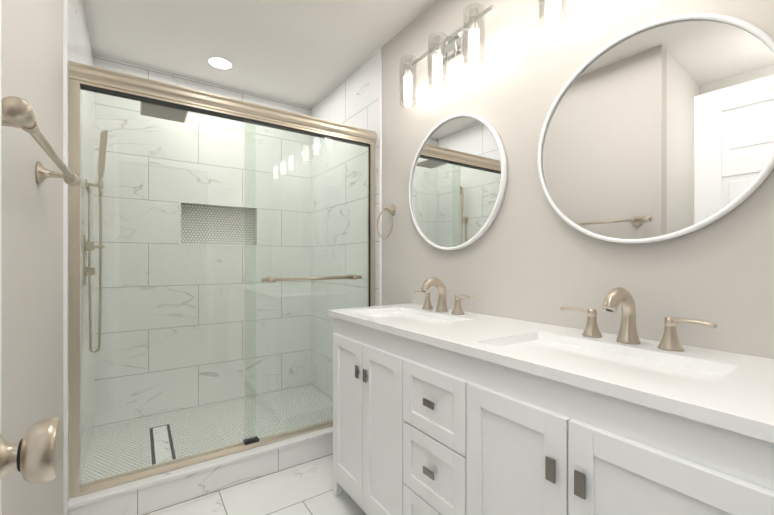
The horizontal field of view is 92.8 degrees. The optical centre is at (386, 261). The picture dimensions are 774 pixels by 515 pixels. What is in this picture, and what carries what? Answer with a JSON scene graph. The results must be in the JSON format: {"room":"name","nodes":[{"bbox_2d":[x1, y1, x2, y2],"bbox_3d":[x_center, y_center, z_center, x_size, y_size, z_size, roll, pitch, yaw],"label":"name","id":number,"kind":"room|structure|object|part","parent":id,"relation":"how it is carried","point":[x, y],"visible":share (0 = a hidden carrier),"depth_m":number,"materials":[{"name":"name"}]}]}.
{"room":"bathroom","nodes":[
{"label":"bathroom","id":0,"kind":"room"},
{"bbox_2d":[1,0,93,514],"bbox_3d":[-1.329,-0.110,1.454,0.112,2.440,2.240,0,0,-34],"label":"wall","id":1,"kind":"structure","parent":0,"point":[43,42],"depth_m":1.11,"materials":[{"name":"grey paint"}]},
{"bbox_2d":[1,96,81,185],"bbox_3d":[-0.836,-0.260,0.886,0.094,0.066,0.687,0,0,-34],"label":"towel bar","id":2,"kind":"object","parent":1,"relation":"attached to","point":[18,112],"visible":1,"depth_m":0.70,"materials":[{"name":"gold metal"}]},
{"bbox_2d":[84,235,104,284],"bbox_3d":[-1.557,-0.007,1.964,0.084,0.263,0.068,0,0,-34],"label":"shower valve","id":3,"kind":"object","parent":1,"relation":"attached to","point":[92,270],"depth_m":1.93,"materials":[{"name":"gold metal"}]},
{"bbox_2d":[86,130,107,352],"bbox_3d":[-1.604,-0.113,2.040,0.093,1.238,0.052,0,0,-34],"label":"shower","id":4,"kind":"object","parent":1,"relation":"attached to","point":[101,165],"depth_m":2.04,"materials":[{"name":"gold metal"}]},
{"bbox_2d":[140,101,187,122],"bbox_3d":[-1.505,-0.990,2.252,0.494,0.110,0.250,0,0,-34],"label":"shower head","id":5,"kind":"object","parent":1,"relation":"attached to","point":[149,107],"depth_m":2.31},
{"bbox_2d":[94,55,310,427],"bbox_3d":[-1.295,-0.111,2.821,1.600,2.440,0.094,0,0,-34],"label":"wall","id":6,"kind":"structure","parent":0,"point":[138,71],"depth_m":2.70,"materials":[{"name":"tile"}]},
{"bbox_2d":[82,385,332,482],"bbox_3d":[-1.019,1.116,2.413,1.600,0.087,1.000,0,0,-34],"label":"floor","id":7,"kind":"structure","parent":0,"point":[209,420],"depth_m":2.36,"materials":[{"name":"white tile"}]},
{"bbox_2d":[144,454,366,514],"bbox_3d":[-0.095,1.136,0.261,2.480,0.050,3.330,0,0,-34],"label":"floor","id":8,"kind":"structure","parent":0,"point":[306,488],"depth_m":1.73,"materials":[{"name":"tile"}]},
{"bbox_2d":[68,418,332,514],"bbox_3d":[-0.702,1.040,1.944,1.500,0.139,0.164,0,0,-34],"label":"sill","id":9,"kind":"structure","parent":8,"relation":"on","point":[154,493],"depth_m":1.74,"materials":[{"name":"tile"}]},
{"bbox_2d":[68,60,376,498],"bbox_3d":[-0.684,0.075,1.916,1.480,1.791,0.107,0,0,-34],"label":"shower door","id":10,"kind":"structure","parent":9,"relation":"on","point":[86,77],"depth_m":1.77,"materials":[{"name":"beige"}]},
{"bbox_3d":[-0.993,0.104,1.754,0.714,1.672,0.006,0,0,-34],"label":"glass","id":11,"kind":"part","parent":10,"relation":"part of","materials":[{"name":"clear glass"}]},
{"bbox_3d":[-0.423,0.104,2.115,0.754,1.672,0.006,0,0,-34],"label":"glass","id":12,"kind":"part","parent":10,"relation":"part of","materials":[{"name":"clear glass"}]},
{"bbox_3d":[-0.413,0.095,2.087,0.592,0.034,0.087,0,0,-34],"label":"handle","id":13,"kind":"part","parent":10,"relation":"part of","materials":[{"name":"silver metal"}]},
{"bbox_2d":[327,303,773,514],"bbox_3d":[0.376,0.671,1.225,0.516,0.878,1.620,0,0,-34],"label":"bathroom vanity","id":14,"kind":"object","parent":8,"relation":"on","point":[448,413],"visible":1,"depth_m":0.86,"materials":[{"name":"white paint"}]},
{"bbox_2d":[413,277,473,314],"bbox_3d":[0.215,0.152,1.683,0.155,0.159,0.396,0,0,-34],"label":"faucet","id":15,"kind":"object","parent":14,"relation":"on","point":[427,284],"visible":1,"depth_m":1.68,"materials":[{"name":"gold metal"}]},
{"bbox_3d":[0.179,0.189,1.823,0.055,0.085,0.123,0,0,-34],"label":"handle","id":16,"kind":"part","parent":15,"relation":"part of","materials":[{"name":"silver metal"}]},
{"bbox_3d":[0.215,0.152,1.683,0.155,0.159,0.058,0,0,-34],"label":"spout","id":17,"kind":"part","parent":15,"relation":"part of","materials":[{"name":"silver metal"}]},
{"bbox_3d":[0.331,0.189,1.597,0.055,0.085,0.123,0,0,-34],"label":"handle","id":18,"kind":"part","parent":15,"relation":"part of","materials":[{"name":"silver metal"}]},
{"bbox_2d":[560,287,716,350],"bbox_3d":[0.654,0.152,1.033,0.155,0.159,0.396,0,0,-34],"label":"faucet","id":19,"kind":"object","parent":14,"relation":"on","point":[624,299],"visible":1,"depth_m":1.03,"materials":[{"name":"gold metal"}]},
{"bbox_3d":[0.618,0.189,1.173,0.055,0.085,0.123,0,0,-34],"label":"handle","id":20,"kind":"part","parent":19,"relation":"part of","materials":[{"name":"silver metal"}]},
{"bbox_3d":[0.654,0.152,1.033,0.155,0.159,0.058,0,0,-34],"label":"spout","id":21,"kind":"part","parent":19,"relation":"part of","materials":[{"name":"silver metal"}]},
{"bbox_3d":[0.770,0.189,0.948,0.055,0.085,0.123,0,0,-34],"label":"handle","id":22,"kind":"part","parent":19,"relation":"part of","materials":[{"name":"silver metal"}]},
{"bbox_2d":[83,0,434,107],"bbox_3d":[-0.413,-1.355,0.730,2.480,0.050,4.465,0,0,-34],"label":"ceiling","id":23,"kind":"structure","parent":0,"point":[309,53],"depth_m":2.19,"materials":[{"name":"white paint"}]},
{"bbox_2d":[206,56,233,68],"bbox_3d":[-1.116,-1.327,2.466,0.170,0.006,0.170,0,0,-34],"label":"recessed light","id":24,"kind":"object","parent":23,"relation":"in","point":[219,62],"visible":1,"depth_m":2.45,"materials":[{"name":"white plastic"}]},
{"bbox_2d":[311,0,773,399],"bbox_3d":[0.601,-0.110,1.416,0.092,2.440,4.465,0,0,-34],"label":"wall","id":25,"kind":"structure","parent":0,"point":[531,254],"depth_m":1.47,"materials":[{"name":"grey paint"}]},
{"bbox_2d":[377,204,394,238],"bbox_3d":[0.005,-0.237,2.181,0.062,0.206,0.166,0,0,-34],"label":"towel ring","id":26,"kind":"object","parent":25,"relation":"attached to","point":[390,210],"visible":1,"depth_m":2.17,"materials":[{"name":"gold metal"}]},
{"bbox_2d":[399,2,495,107],"bbox_3d":[0.258,-0.950,1.730,0.147,0.276,0.590,0,0,-34],"label":"sconce","id":27,"kind":"object","parent":25,"relation":"attached to","point":[447,50],"visible":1,"depth_m":1.69,"materials":[{"name":"white glass"}]},
{"bbox_3d":[0.268,-1.020,1.736,0.122,0.137,0.590,0,0,-34],"label":"frame","id":28,"kind":"part","parent":27,"relation":"part of","materials":[{"name":"silver metal"}]},
{"bbox_2d":[408,113,507,249],"bbox_3d":[0.306,-0.370,1.763,0.030,0.634,0.634,0,0,-34],"label":"mirror","id":29,"kind":"object","parent":25,"relation":"attached to","point":[458,181],"visible":1,"depth_m":1.71,"materials":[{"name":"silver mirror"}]},
{"bbox_2d":[538,0,567,27],"bbox_3d":[0.706,-0.950,1.067,0.147,0.276,0.590,0,0,-34],"label":"sconce","id":30,"kind":"object","parent":25,"relation":"attached to","point":[552,8],"visible":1,"depth_m":1.23,"materials":[{"name":"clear glass"}]},
{"bbox_2d":[537,13,773,243],"bbox_3d":[0.745,-0.370,1.093,0.030,0.634,0.634,0,0,-36],"label":"mirror","id":31,"kind":"object","parent":25,"relation":"attached to","point":[659,130],"visible":1,"depth_m":1.04,"materials":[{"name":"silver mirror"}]},
{"bbox_3d":[0.189,-0.109,-0.160,2.540,2.440,0.115,0,0,-34],"label":"wall","id":32,"kind":"structure","parent":0,"visible":0},
{"bbox_2d":[0,0,63,514],"bbox_3d":[-0.238,0.090,0.128,0.099,2.018,0.820,0,0,-34],"label":"door","id":33,"kind":"structure","parent":32,"relation":"in","point":[34,455],"depth_m":0.41,"materials":[{"name":"white paint"}]},
{"bbox_3d":[-0.265,0.090,0.110,0.035,2.018,0.820,0,0,-34],"label":"panel","id":34,"kind":"part","parent":33,"relation":"part of","materials":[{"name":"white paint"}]},
{"bbox_3d":[-0.411,0.218,0.415,0.064,0.077,0.077,0,0,-34],"label":"knob","id":35,"kind":"part","parent":33,"relation":"part of","materials":[{"name":"silver metal"}]}
]}

